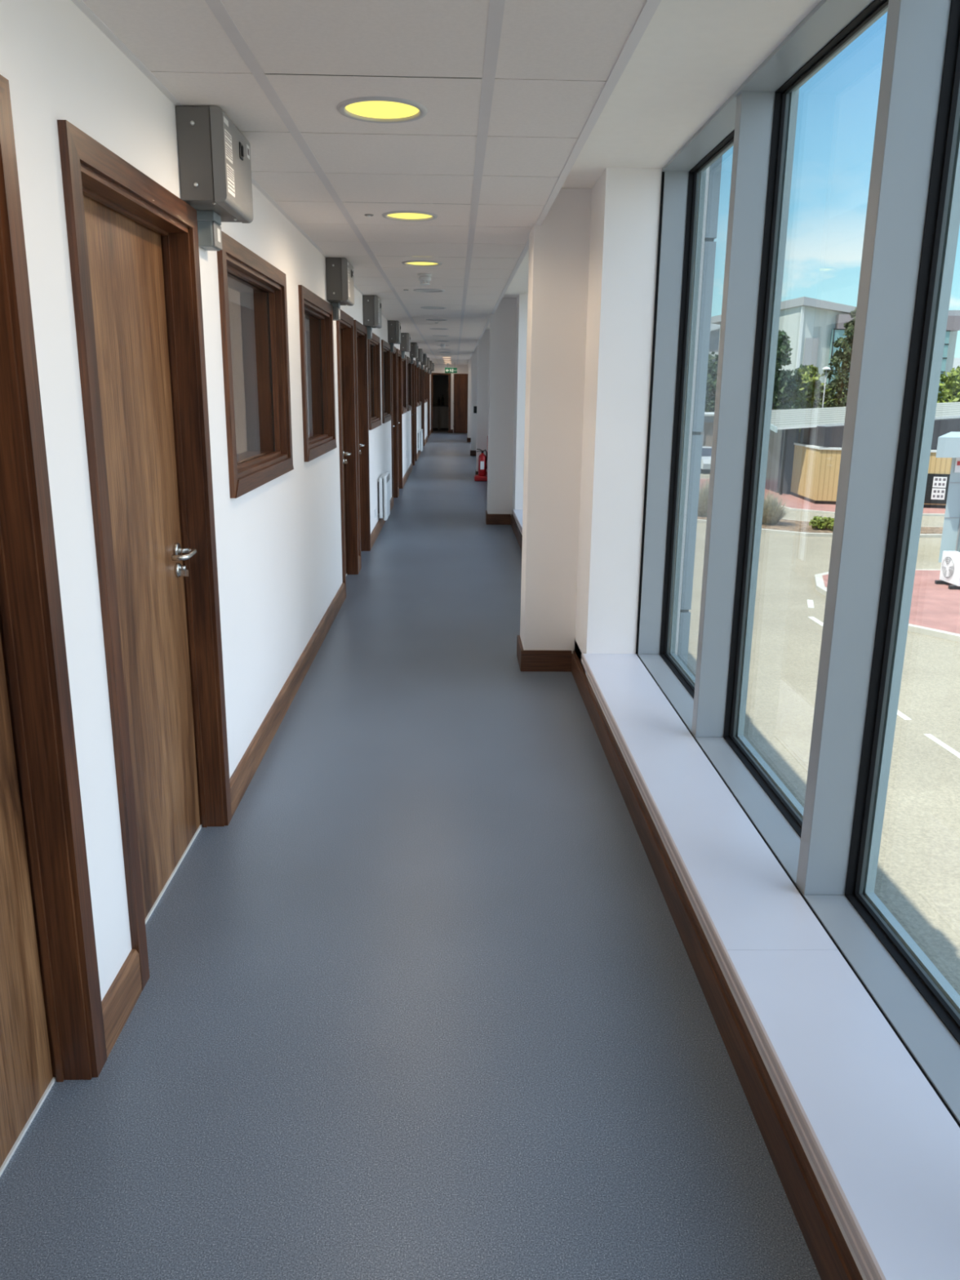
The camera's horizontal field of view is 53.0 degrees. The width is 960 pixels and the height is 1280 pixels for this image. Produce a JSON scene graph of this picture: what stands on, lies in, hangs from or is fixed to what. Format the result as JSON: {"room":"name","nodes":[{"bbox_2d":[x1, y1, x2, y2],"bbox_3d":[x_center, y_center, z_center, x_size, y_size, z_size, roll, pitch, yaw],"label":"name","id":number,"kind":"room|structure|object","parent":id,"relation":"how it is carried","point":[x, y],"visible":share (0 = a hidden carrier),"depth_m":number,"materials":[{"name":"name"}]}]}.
{"room":"office corridor","nodes":[
{"label":"office corridor","id":0,"kind":"room"},
{"bbox_2d":[0,0,431,1001],"bbox_3d":[-1.337,-4.109,16.080,0.140,2.900,37.650,0,15,-2],"label":"wall","id":1,"kind":"structure","parent":0,"point":[278,542],"depth_m":2.42,"materials":[{"name":"paint"}]},
{"bbox_2d":[0,74,106,1176],"bbox_3d":[-0.949,0.120,1.516,0.169,2.097,1.060,0,15,-2],"label":"door","id":2,"kind":"structure","parent":1,"relation":"in","point":[51,1022],"depth_m":2.00,"materials":[{"name":"brown wood"}]},
{"bbox_2d":[101,949,142,1057],"bbox_3d":[-0.903,0.906,2.411,0.018,0.125,0.270,0,15,-2],"label":"baseboard","id":3,"kind":"structure","parent":1,"relation":"attached to","point":[124,992],"depth_m":2.40,"materials":[{"name":"brown wood"}]},
{"bbox_2d":[57,120,231,991],"bbox_3d":[-0.983,-0.216,2.802,0.169,2.097,1.060,0,15,-2],"label":"door","id":4,"kind":"structure","parent":1,"relation":"in","point":[133,243],"depth_m":2.88,"materials":[{"name":"brown wood"}]},
{"bbox_2d":[175,105,253,250],"bbox_3d":[-0.844,-1.468,3.113,0.152,0.370,0.402,0,15,-2],"label":"enclosure","id":5,"kind":"object","parent":1,"relation":"attached to","point":[215,167],"visible":0.99,"depth_m":2.94,"materials":[{"name":"grey metal"}]},
{"bbox_2d":[239,141,244,160],"bbox_3d":[-0.772,-1.586,3.121,0.010,0.050,0.040,0,15,-2],"label":"switch","id":6,"kind":"object","parent":5,"relation":"attached to","point":[241,148],"depth_m":3.11,"materials":[{"name":"black plastic"}]},
{"bbox_2d":[217,231,293,497],"bbox_3d":[-1.033,-1.155,4.138,0.213,0.935,1.340,0,15,-2],"label":"window","id":7,"kind":"structure","parent":1,"relation":"in","point":[261,286],"depth_m":4.63,"materials":[{"name":"brown wood"}]},
{"bbox_2d":[229,582,345,817],"bbox_3d":[-0.983,0.115,5.433,0.018,0.125,3.860,0,15,-2],"label":"baseboard","id":8,"kind":"structure","parent":1,"relation":"attached to","point":[245,771],"depth_m":4.54,"materials":[{"name":"brown wood"}]},
{"bbox_2d":[297,284,337,462],"bbox_3d":[-1.080,-1.622,5.922,0.213,0.935,1.350,0,15,-2],"label":"window","id":9,"kind":"structure","parent":1,"relation":"in","point":[316,314],"depth_m":6.41,"materials":[{"name":"brown wood"}]},
{"bbox_2d":[325,257,354,320],"bbox_3d":[-0.932,-2.345,6.464,0.152,0.370,0.402,0,15,-2],"label":"enclosure","id":10,"kind":"object","parent":1,"relation":"attached to","point":[339,271],"visible":0.98,"depth_m":6.28,"materials":[{"name":"grey plastic"}]},
{"bbox_2d":[336,309,359,598],"bbox_3d":[-1.108,-1.461,7.555,0.169,2.097,1.050,0,15,-2],"label":"door","id":11,"kind":"structure","parent":1,"relation":"in","point":[344,326],"depth_m":7.91,"materials":[{"name":"brown wood"}]},
{"bbox_2d":[353,320,370,568],"bbox_3d":[-1.140,-1.773,8.745,0.169,2.097,1.050,0,15,-2],"label":"door","id":12,"kind":"structure","parent":1,"relation":"in","point":[359,330],"depth_m":9.09,"materials":[{"name":"brown wood"}]},
{"bbox_2d":[362,295,382,339],"bbox_3d":[-0.999,-3.004,8.978,0.152,0.370,0.402,0,15,-2],"label":"enclosure","id":13,"kind":"object","parent":1,"relation":"attached to","point":[371,304],"visible":0.97,"depth_m":8.79,"materials":[{"name":"grey plastic"}]},
{"bbox_2d":[367,333,381,430],"bbox_3d":[-1.188,-2.691,10.003,0.213,0.935,1.390,0,15,-2],"label":"window","id":14,"kind":"structure","parent":1,"relation":"in","point":[374,344],"depth_m":10.52,"materials":[{"name":"brown wood"}]},
{"bbox_2d":[370,496,393,549],"bbox_3d":[-1.137,-1.418,11.284,0.018,0.125,3.680,0,15,-2],"label":"baseboard","id":15,"kind":"structure","parent":1,"relation":"attached to","point":[377,528],"depth_m":10.45,"materials":[{"name":"brown wood"}]},
{"bbox_2d":[377,471,390,520],"bbox_3d":[-1.082,-1.626,10.848,0.102,0.490,0.620,0,15,-2],"label":"heater","id":16,"kind":"object","parent":1,"relation":"attached to","point":[384,485],"visible":1,"depth_m":10.59,"materials":[{"name":"white metal"}]},
{"bbox_2d":[381,339,391,423],"bbox_3d":[-1.235,-3.151,11.758,0.213,0.935,1.360,0,15,-2],"label":"window","id":17,"kind":"structure","parent":1,"relation":"in","point":[385,347],"depth_m":12.27,"materials":[{"name":"brown wood"}]},
{"bbox_2d":[390,346,398,497],"bbox_3d":[-1.261,-2.972,13.324,0.169,2.097,1.060,0,15,-2],"label":"door","id":18,"kind":"structure","parent":1,"relation":"in","point":[393,354],"depth_m":13.67,"materials":[{"name":"brown wood"}]},
{"bbox_2d":[387,320,400,351],"bbox_3d":[-1.085,-3.863,12.257,0.152,0.370,0.402,0,15,-2],"label":"enclosure","id":19,"kind":"object","parent":1,"relation":"attached to","point":[393,326],"visible":1,"depth_m":12.06,"materials":[{"name":"grey plastic"}]},
{"bbox_2d":[396,348,402,488],"bbox_3d":[-1.295,-3.307,14.600,0.169,2.097,1.060,0,15,-2],"label":"door","id":20,"kind":"structure","parent":1,"relation":"in","point":[398,352],"depth_m":14.94,"materials":[{"name":"brown wood"}]},
{"bbox_2d":[401,355,407,413],"bbox_3d":[-1.343,-4.217,15.829,0.213,0.935,1.380,0,15,-2],"label":"window","id":21,"kind":"structure","parent":1,"relation":"in","point":[404,410],"depth_m":16.38,"materials":[{"name":"brown wood"}]},
{"bbox_2d":[400,333,410,358],"bbox_3d":[-1.157,-4.570,14.955,0.152,0.370,0.402,0,15,-2],"label":"enclosure","id":22,"kind":"object","parent":1,"relation":"attached to","point":[405,345],"visible":0.95,"depth_m":14.76,"materials":[{"name":"grey plastic"}]},
{"bbox_2d":[402,462,412,488],"bbox_3d":[-1.293,-2.953,17.144,0.018,0.125,3.680,0,15,-2],"label":"baseboard","id":23,"kind":"structure","parent":1,"relation":"attached to","point":[405,477],"depth_m":16.78,"materials":[{"name":"brown wood"}]},
{"bbox_2d":[406,356,411,411],"bbox_3d":[-1.391,-4.696,17.657,0.213,0.935,1.400,0,15,-2],"label":"window","id":24,"kind":"structure","parent":1,"relation":"in","point":[408,359],"depth_m":18.19,"materials":[{"name":"brown wood"}]},
{"bbox_2d":[411,360,414,465],"bbox_3d":[-1.416,-4.506,19.179,0.169,2.097,1.050,0,15,-2],"label":"door","id":25,"kind":"structure","parent":1,"relation":"in","point":[412,364],"depth_m":19.56,"materials":[{"name":"brown wood"}]},
{"bbox_2d":[409,342,417,363],"bbox_3d":[-1.240,-5.393,18.098,0.152,0.370,0.402,0,15,-2],"label":"enclosure","id":26,"kind":"object","parent":1,"relation":"attached to","point":[414,346],"visible":0.98,"depth_m":17.91,"materials":[{"name":"grey plastic"}]},
{"bbox_2d":[413,360,417,461],"bbox_3d":[-1.447,-4.815,20.359,0.169,2.097,1.050,0,15,-2],"label":"door","id":27,"kind":"structure","parent":1,"relation":"in","point":[415,362],"depth_m":20.75,"materials":[{"name":"brown wood"}]},
{"bbox_2d":[416,362,419,406],"bbox_3d":[-1.494,-5.719,21.564,0.213,0.935,1.320,0,15,-2],"label":"window","id":28,"kind":"structure","parent":1,"relation":"in","point":[417,367],"depth_m":22.06,"materials":[{"name":"brown wood"}]},
{"bbox_2d":[415,348,422,366],"bbox_3d":[-1.313,-6.115,20.854,0.152,0.370,0.402,0,15,-2],"label":"enclosure","id":29,"kind":"object","parent":1,"relation":"attached to","point":[420,358],"visible":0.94,"depth_m":20.67,"materials":[{"name":"grey plastic"}]},
{"bbox_2d":[417,428,422,451],"bbox_3d":[-1.389,-4.661,22.433,0.102,0.490,0.620,0,15,-2],"label":"heater","id":30,"kind":"object","parent":1,"relation":"attached to","point":[420,431],"visible":1,"depth_m":22.18,"materials":[{"name":"white metal"}]},
{"bbox_2d":[418,364,422,405],"bbox_3d":[-1.539,-6.159,23.241,0.213,0.935,1.350,0,15,-2],"label":"window","id":31,"kind":"structure","parent":1,"relation":"in","point":[420,366],"depth_m":23.75,"materials":[{"name":"brown wood"}]},
{"bbox_2d":[421,369,423,448],"bbox_3d":[-1.563,-5.963,24.740,0.169,2.097,1.050,0,15,-2],"label":"door","id":32,"kind":"structure","parent":1,"relation":"in","point":[421,370],"depth_m":24.96,"materials":[{"name":"brown wood"}]},
{"bbox_2d":[422,367,424,445],"bbox_3d":[-1.593,-6.260,25.876,0.169,2.097,1.000,0,15,-2],"label":"door","id":33,"kind":"structure","parent":1,"relation":"in","point":[424,367],"depth_m":25.96,"materials":[{"name":"brown wood"}]},
{"bbox_2d":[420,353,426,369],"bbox_3d":[-1.395,-6.925,23.948,0.152,0.370,0.402,0,15,-2],"label":"enclosure","id":34,"kind":"object","parent":1,"relation":"attached to","point":[424,355],"visible":0.96,"depth_m":23.76,"materials":[{"name":"grey plastic"}]},
{"bbox_2d":[424,368,426,403],"bbox_3d":[-1.641,-7.172,27.110,0.213,0.935,1.350,0,15,-2],"label":"window","id":35,"kind":"structure","parent":1,"relation":"in","point":[424,368],"depth_m":27.68,"materials":[{"name":"brown wood"}]},
{"bbox_2d":[426,369,427,402],"bbox_3d":[-1.686,-7.615,28.802,0.213,0.935,1.350,0,15,-2],"label":"window","id":36,"kind":"structure","parent":1,"relation":"in","point":[427,370],"depth_m":29.31,"materials":[{"name":"brown wood"}]},
{"bbox_2d":[427,373,428,437],"bbox_3d":[-1.713,-7.445,30.397,0.169,2.097,1.050,0,15,-2],"label":"door","id":37,"kind":"structure","parent":1,"relation":"in","point":[428,373],"depth_m":30.85,"materials":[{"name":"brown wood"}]},
{"bbox_2d":[428,370,430,435],"bbox_3d":[-1.746,-7.774,31.654,0.169,2.097,1.050,0,15,-2],"label":"door","id":38,"kind":"structure","parent":1,"relation":"in","point":[429,371],"depth_m":31.85,"materials":[{"name":"brown wood"}]},
{"bbox_2d":[227,287,247,453],"bbox_3d":[-3.244,-4.100,15.954,3.560,2.900,37.500,0,15,-2],"label":"wall","id":39,"kind":"structure","parent":0,"point":[233,295],"depth_m":4.97,"materials":[{"name":"paint"}]},
{"bbox_2d":[71,0,646,364],"bbox_3d":[-0.698,-5.034,15.777,1.391,0.122,37.500,0,15,-2],"label":"ceiling","id":40,"kind":"structure","parent":0,"point":[508,89],"depth_m":2.85,"materials":[{"name":"tile"}]},
{"bbox_2d":[336,75,427,123],"bbox_3d":[-0.294,-1.636,2.893,0.274,0.087,0.274,0,15,-2],"label":"recessed light","id":41,"kind":"object","parent":40,"relation":"in","point":[375,109],"visible":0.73,"depth_m":2.90,"materials":[{"name":"yellow"}]},
{"bbox_2d":[345,101,418,118],"bbox_3d":[-0.295,-1.614,2.899,0.224,0.031,0.224,0,15,-2],"label":"diffuser","id":42,"kind":"object","parent":41,"relation":"attached to","point":[353,109],"depth_m":2.90,"materials":[{"name":"yellow"}]},
{"bbox_2d":[382,202,437,221],"bbox_3d":[-0.342,-2.103,4.679,0.274,0.087,0.274,0,15,-2],"label":"recessed light","id":43,"kind":"object","parent":40,"relation":"in","point":[401,215],"visible":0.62,"depth_m":4.69,"materials":[{"name":"yellow"}]},
{"bbox_2d":[386,213,431,218],"bbox_3d":[-0.342,-2.082,4.684,0.224,0.031,0.224,0,15,-2],"label":"diffuser","id":44,"kind":"object","parent":43,"relation":"attached to","point":[389,215],"depth_m":4.69,"materials":[{"name":"yellow"}]},
{"bbox_2d":[401,256,442,266],"bbox_3d":[-0.389,-2.571,6.464,0.274,0.087,0.274,0,15,-2],"label":"recessed light","id":45,"kind":"object","parent":40,"relation":"in","point":[412,263],"visible":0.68,"depth_m":6.47,"materials":[{"name":"yellow"}]},
{"bbox_2d":[407,256,435,265],"bbox_3d":[-0.389,-2.550,6.469,0.224,0.031,0.224,0,15,-2],"label":"diffuser","id":46,"kind":"object","parent":45,"relation":"attached to","point":[412,262],"depth_m":6.46,"materials":[{"name":"yellow"}]},
{"bbox_2d":[417,273,431,284],"bbox_3d":[-0.406,-2.661,7.099,0.104,0.074,0.104,0,15,-2],"label":"smoke detector","id":47,"kind":"object","parent":40,"relation":"attached to","point":[424,277],"visible":1,"depth_m":7.07,"materials":[{"name":"white plastic"}]},
{"bbox_2d":[413,285,444,292],"bbox_3d":[-0.436,-3.038,8.249,0.274,0.087,0.274,0,15,-2],"label":"recessed light","id":48,"kind":"object","parent":40,"relation":"in","point":[415,290],"visible":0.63,"depth_m":8.26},
{"bbox_2d":[417,285,438,291],"bbox_3d":[-0.436,-3.017,8.255,0.224,0.031,0.224,0,15,-2],"label":"diffuser","id":49,"kind":"object","parent":48,"relation":"attached to","point":[419,290],"depth_m":8.25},
{"bbox_2d":[420,304,446,309],"bbox_3d":[-0.483,-3.506,10.034,0.274,0.087,0.274,0,15,-2],"label":"recessed light","id":50,"kind":"object","parent":40,"relation":"in","point":[428,307],"visible":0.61,"depth_m":10.03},
{"bbox_2d":[444,367,457,373],"bbox_3d":[-0.955,-8.981,31.745,0.405,0.335,0.027,0,15,-2],"label":"exit sign","id":51,"kind":"object","parent":40,"relation":"hanging from","point":[447,370],"visible":1,"depth_m":31.75,"materials":[{"name":"green plastic"}]},
{"bbox_2d":[466,0,661,364],"bbox_3d":[0.010,-5.084,15.783,0.030,0.233,37.500,0,15,-2],"label":"trim","id":52,"kind":"structure","parent":40,"relation":"attached to","point":[650,7],"depth_m":2.83,"materials":[{"name":"metal"}]},
{"bbox_2d":[0,429,821,1279],"bbox_3d":[-2.156,-2.950,17.835,5.850,0.250,40.500,0,15,-2],"label":"floor","id":53,"kind":"structure","parent":0,"point":[429,1002],"depth_m":2.43,"materials":[{"name":"plastic"}]},
{"bbox_2d":[432,406,438,431],"bbox_3d":[-1.917,-8.368,36.313,0.700,0.885,0.630,0,15,-2],"label":"base cabinet","id":54,"kind":"object","parent":53,"relation":"on","point":[435,409],"visible":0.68,"depth_m":36.04,"materials":[{"name":"brown wood"}]},
{"bbox_2d":[438,406,448,431],"bbox_3d":[-1.212,-8.365,36.333,0.690,0.885,0.630,0,15,-2],"label":"base cabinet","id":55,"kind":"object","parent":53,"relation":"on","point":[442,411],"visible":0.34,"depth_m":36.05,"materials":[{"name":"brown wood"}]},
{"bbox_2d":[467,356,471,437],"bbox_3d":[-0.209,-7.194,28.626,0.300,2.544,0.320,0,15,-2],"label":"column","id":56,"kind":"structure","parent":53,"relation":"on","point":[469,363],"depth_m":28.46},
{"bbox_2d":[471,345,477,450],"bbox_3d":[-0.055,-5.674,22.823,0.300,2.544,0.320,0,15,-2],"label":"column","id":57,"kind":"structure","parent":53,"relation":"on","point":[474,355],"depth_m":22.67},
{"bbox_2d":[474,435,488,481],"bbox_3d":[0.023,-3.163,16.752,0.235,0.760,0.340,0,15,-2],"label":"stand","id":58,"kind":"object","parent":53,"relation":"on","point":[483,478],"visible":0.71,"depth_m":16.68,"materials":[{"name":"red plastic"}]},
{"bbox_2d":[476,448,487,475],"bbox_3d":[0.032,-3.095,16.737,0.185,0.463,0.142,0,15,-2],"label":"fire extinguisher","id":59,"kind":"object","parent":58,"relation":"on","point":[482,459],"visible":1,"depth_m":16.69,"materials":[{"name":"red paint"}]},
{"bbox_2d":[475,328,488,471],"bbox_3d":[0.097,-4.162,17.050,0.300,2.544,0.320,0,15,-2],"label":"column","id":60,"kind":"structure","parent":53,"relation":"on","point":[482,378],"depth_m":16.85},
{"bbox_2d":[486,297,516,515],"bbox_3d":[0.251,-2.642,11.248,0.300,2.544,0.320,0,15,-2],"label":"column","id":61,"kind":"structure","parent":53,"relation":"on","point":[502,326],"depth_m":11.08,"materials":[{"name":"paint"}]},
{"bbox_2d":[485,510,511,524],"bbox_3d":[0.216,-1.472,11.553,0.290,0.124,0.352,0,15,-2],"label":"baseboard","id":62,"kind":"structure","parent":61,"relation":"attached to","point":[491,519],"depth_m":11.38,"materials":[{"name":"brown wood"}]},
{"bbox_2d":[520,187,591,653],"bbox_3d":[0.407,-1.094,5.339,0.300,2.544,0.320,0,15,-2],"label":"column","id":63,"kind":"structure","parent":53,"relation":"on","point":[558,262],"depth_m":5.16,"materials":[{"name":"paint"}]},
{"bbox_2d":[516,635,572,671],"bbox_3d":[0.372,0.076,5.645,0.290,0.124,0.352,0,15,-2],"label":"baseboard","id":64,"kind":"structure","parent":63,"relation":"attached to","point":[529,660],"depth_m":5.48,"materials":[{"name":"brown wood"}]},
{"bbox_2d":[432,374,448,429],"bbox_3d":[-1.822,-9.094,35.701,4.250,2.600,2.850,0,15,-2],"label":"wall","id":65,"kind":"structure","parent":0,"point":[440,382],"depth_m":36.93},
{"bbox_2d":[431,364,467,432],"bbox_3d":[-2.581,-8.863,34.191,5.850,2.900,0.150,0,15,-2],"label":"wall","id":66,"kind":"structure","parent":0,"point":[438,368],"depth_m":34.00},
{"bbox_2d":[431,373,450,432],"bbox_3d":[-1.391,-8.451,34.320,0.700,2.065,0.169,0,15,-2],"label":"door frame","id":67,"kind":"structure","parent":66,"relation":"in","point":[448,374],"depth_m":34.22,"materials":[{"name":"brown wood"}]},
{"bbox_2d":[453,373,467,432],"bbox_3d":[-0.500,-8.437,34.340,0.898,2.050,0.184,0,15,-2],"label":"door","id":68,"kind":"structure","parent":66,"relation":"in","point":[460,380],"depth_m":34.26,"materials":[{"name":"brown wood"}]},
{"bbox_2d":[486,0,821,329],"bbox_3d":[0.337,-5.161,15.771,0.622,0.040,37.500,0,15,-2],"label":"ceiling","id":69,"kind":"structure","parent":0,"point":[691,56],"depth_m":3.12,"materials":[{"name":"white paint"}]},
{"bbox_2d":[511,166,866,1279],"bbox_3d":[0.502,-4.081,16.058,0.475,2.900,37.500,0,15,-2],"label":"wall","id":70,"kind":"structure","parent":0,"point":[625,204],"depth_m":4.72,"materials":[{"name":"paint"}]},
{"bbox_2d":[511,514,522,550],"bbox_3d":[0.447,-0.698,8.603,0.016,0.126,5.758,0,15,-2],"label":"baseboard","id":71,"kind":"structure","parent":70,"relation":"attached to","point":[516,530],"depth_m":10.33,"materials":[{"name":"brown wood"}]},
{"bbox_2d":[512,509,522,533],"bbox_3d":[0.578,-0.835,8.545,0.292,0.051,4.880,0,15,-2],"label":"window sill","id":72,"kind":"structure","parent":70,"relation":"attached to","point":[517,513],"depth_m":10.31,"materials":[{"name":"white paint"}]},
{"bbox_2d":[571,650,862,1279],"bbox_3d":[0.625,1.065,1.875,0.016,0.126,7.454,0,15,-2],"label":"baseboard","id":73,"kind":"structure","parent":70,"relation":"attached to","point":[833,1259],"depth_m":2.26,"materials":[{"name":"brown wood"}]},
{"bbox_2d":[581,653,959,1279],"bbox_3d":[0.735,0.716,2.627,0.292,0.051,4.900,0,15,-2],"label":"window sill","id":74,"kind":"structure","parent":70,"relation":"attached to","point":[882,1143],"depth_m":2.11,"materials":[{"name":"white paint"}]},
{"bbox_2d":[635,0,959,1123],"bbox_3d":[0.985,-0.413,2.341,0.202,2.443,4.910,0,15,-2],"label":"window","id":75,"kind":"structure","parent":70,"relation":"in","point":[829,847],"depth_m":2.54,"materials":[{"name":"grey metal"}]},
{"bbox_2d":[677,155,722,667],"bbox_3d":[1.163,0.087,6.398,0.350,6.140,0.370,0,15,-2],"label":"window pane","id":76,"kind":"object","parent":75,"relation":"attached to","point":[715,169],"visible":0.1,"depth_m":5.81,"materials":[{"name":"glass"}]},
{"label":"outside","id":77,"kind":"structure","parent":0,"visible":0},
{"bbox_2d":[687,469,959,995],"bbox_3d":[63.972,-24.054,114.311,146.000,0.300,290.000,0,15,-2],"label":"ground","id":78,"kind":"structure","parent":77,"point":[917,877],"depth_m":14.37,"materials":[{"name":"concrete"}]},
{"bbox_2d":[700,446,711,472],"bbox_3d":[13.528,-11.044,58.786,1.742,1.450,4.300,-2,15,-11],"label":"parked car","id":79,"kind":"object","parent":78,"relation":"on","point":[706,451],"visible":0.26,"depth_m":57.18,"materials":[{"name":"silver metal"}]},
{"bbox_2d":[700,412,714,446],"bbox_3d":[14.006,-13.757,65.482,5.900,3.320,5.500,0,15,-2],"label":"cabin","id":80,"kind":"object","parent":78,"relation":"on","point":[707,434],"visible":0.04,"depth_m":62.98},
{"bbox_2d":[704,351,718,412],"bbox_3d":[18.416,-18.731,75.882,5.301,7.784,5.606,0,15,-2],"label":"broadleaf tree","id":81,"kind":"object","parent":78,"relation":"on","point":[712,372],"visible":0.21,"depth_m":74.75,"materials":[{"name":"green plant"}]},
{"bbox_2d":[708,323,719,394],"bbox_3d":[27.058,-33.747,121.395,9.500,14.000,11.500,0,15,-2],"label":"shed","id":82,"kind":"object","parent":78,"relation":"on","point":[714,328],"visible":0.02,"depth_m":115.38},
{"bbox_2d":[771,329,798,409],"bbox_3d":[17.125,-14.041,56.886,2.751,8.294,3.149,0,15,-2],"label":"broadleaf tree","id":83,"kind":"object","parent":78,"relation":"on","point":[782,389],"visible":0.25,"depth_m":55.74,"materials":[{"name":"green plant"}]},
{"bbox_2d":[773,363,823,409],"bbox_3d":[24.826,-17.788,74.355,4.571,6.883,5.140,-7,16,-27],"label":"broadleaf tree","id":84,"kind":"object","parent":78,"relation":"on","point":[775,406],"visible":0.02,"depth_m":74.11,"materials":[{"name":"green plant"}]},
{"bbox_2d":[785,364,826,442],"bbox_3d":[19.228,-13.187,57.533,2.829,6.363,2.214,0,15,-2],"label":"broadleaf tree","id":85,"kind":"object","parent":78,"relation":"on","point":[807,378],"visible":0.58,"depth_m":56.74,"materials":[{"name":"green plant"}]},
{"bbox_2d":[807,616,823,626],"bbox_3d":[7.252,-0.401,20.665,0.130,0.006,0.850,0,15,-2],"label":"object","id":86,"kind":"structure","parent":78,"relation":"on","point":[812,618],"depth_m":20.70,"materials":[{"name":"paint"}]},
{"bbox_2d":[697,514,942,537],"bbox_3d":[12.152,-4.357,35.809,26.341,0.150,6.538,6,15,18],"label":"planting bed","id":87,"kind":"object","parent":78,"relation":"on","point":[784,526],"visible":0.16,"depth_m":33.58,"materials":[{"name":"concrete"}]},
{"bbox_2d":[697,478,709,516],"bbox_3d":[8.623,-5.504,36.633,1.779,1.610,1.740,0,15,-2],"label":"ornamental grass","id":88,"kind":"object","parent":87,"relation":"on","point":[703,492],"depth_m":36.43,"materials":[{"name":"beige plant"}]},
{"bbox_2d":[761,489,793,524],"bbox_3d":[10.468,-4.829,34.671,1.989,1.340,1.947,0,15,-2],"label":"ornamental grass","id":89,"kind":"object","parent":87,"relation":"on","point":[771,514],"depth_m":34.40,"materials":[{"name":"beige plant"}]},
{"bbox_2d":[808,515,834,530],"bbox_3d":[12.038,-4.087,33.615,1.087,0.474,1.247,3,15,9],"label":"shrub","id":90,"kind":"object","parent":87,"relation":"on","point":[824,522],"visible":0.87,"depth_m":33.46,"materials":[{"name":"green plant"}]},
{"bbox_2d":[699,478,945,515],"bbox_3d":[17.767,-6.910,45.917,22.000,0.105,15.400,0,15,-2],"label":"pavement","id":91,"kind":"structure","parent":78,"relation":"on","point":[796,504],"depth_m":40.67,"materials":[{"name":"concrete"}]},
{"bbox_2d":[764,401,959,508],"bbox_3d":[19.908,-9.158,45.423,14.363,4.545,11.194,4,15,13],"label":"building","id":92,"kind":"structure","parent":91,"relation":"on","point":[807,469],"depth_m":42.78,"materials":[{"name":"beige wood"}]},
{"bbox_2d":[930,476,946,499],"bbox_3d":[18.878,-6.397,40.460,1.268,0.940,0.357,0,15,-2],"label":"poster","id":93,"kind":"object","parent":92,"relation":"attached to","point":[938,484],"depth_m":40.36,"materials":[{"name":"paper"}]},
{"bbox_2d":[933,478,946,497],"bbox_3d":[18.883,-6.408,40.445,1.205,0.810,0.005,4,15,13],"label":"print","id":94,"kind":"object","parent":92,"relation":"attached to","point":[939,484],"depth_m":40.35},
{"bbox_2d":[822,366,831,407],"bbox_3d":[19.214,-12.201,54.187,0.480,6.150,0.480,0,15,-2],"label":"lamp post","id":95,"kind":"object","parent":78,"relation":"on","point":[826,368],"visible":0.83,"depth_m":53.58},
{"bbox_2d":[809,386,844,426],"bbox_3d":[21.454,-13.544,60.644,3.028,5.532,3.943,-5,16,-21],"label":"broadleaf tree","id":96,"kind":"object","parent":78,"relation":"on","point":[826,390],"visible":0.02,"depth_m":59.61,"materials":[{"name":"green plant"}]},
{"bbox_2d":[813,306,856,426],"bbox_3d":[21.631,-14.339,55.704,5.268,9.575,5.047,0,15,-2],"label":"conifer tree","id":97,"kind":"object","parent":78,"relation":"on","point":[845,357],"visible":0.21,"depth_m":55.13,"materials":[{"name":"green plant"}]},
{"bbox_2d":[711,296,959,402],"bbox_3d":[35.839,-27.853,101.352,19.000,12.950,29.700,0,15,-2],"label":"industrial building","id":98,"kind":"structure","parent":78,"relation":"on","point":[813,326],"depth_m":86.86,"materials":[{"name":"metal"}]},
{"bbox_2d":[813,568,959,642],"bbox_3d":[15.913,-0.317,20.554,15.050,0.144,12.100,0,15,-2],"label":"traffic island","id":99,"kind":"object","parent":78,"relation":"on","point":[935,609],"visible":0.4,"depth_m":21.78,"materials":[{"name":"stone"}]},
{"bbox_2d":[934,551,959,589],"bbox_3d":[11.812,-1.726,23.840,0.620,0.820,0.920,0,15,-4],"label":"air conditioner","id":100,"kind":"object","parent":99,"relation":"on","point":[949,574],"visible":1,"depth_m":23.82,"materials":[{"name":"white plastic"}]},
{"bbox_2d":[941,555,953,578],"bbox_3d":[11.626,-1.802,23.923,0.008,0.567,0.567,0,15,-4],"label":"fan grille","id":101,"kind":"object","parent":100,"relation":"attached to","point":[947,563],"depth_m":23.93,"materials":[{"name":"white plastic"}]},
{"bbox_2d":[897,709,911,719],"bbox_3d":[6.434,1.101,14.884,0.110,0.006,0.800,0,15,-3],"label":"road marking","id":102,"kind":"object","parent":78,"relation":"on","point":[900,714],"visible":0.43,"depth_m":14.64,"materials":[{"name":"paint"}]},
{"bbox_2d":[923,733,959,758],"bbox_3d":[6.493,1.482,13.434,0.100,0.006,0.951,0,15,-5],"label":"road marking","id":103,"kind":"object","parent":78,"relation":"on","point":[948,748],"visible":1,"depth_m":13.47,"materials":[{"name":"paint"}]},
{"bbox_2d":[935,431,959,562],"bbox_3d":[15.029,-4.380,29.135,4.780,3.600,4.000,0,15,-2],"label":"hut","id":104,"kind":"object","parent":78,"relation":"on","point":[948,444],"visible":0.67,"depth_m":27.64,"materials":[{"name":"metal"}]},
{"bbox_2d":[937,365,959,419],"bbox_3d":[26.144,-11.821,52.650,4.350,6.355,4.534,-8,17,-30],"label":"broadleaf tree","id":105,"kind":"object","parent":78,"relation":"on","point":[949,390],"visible":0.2,"depth_m":51.39,"materials":[{"name":"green plant"}]},
{"bbox_2d":[952,357,959,371],"bbox_3d":[78.372,-37.745,147.557,27.500,9.700,21.500,0,15,-2],"label":"warehouse","id":106,"kind":"structure","parent":78,"relation":"on","point":[957,360],"depth_m":135.79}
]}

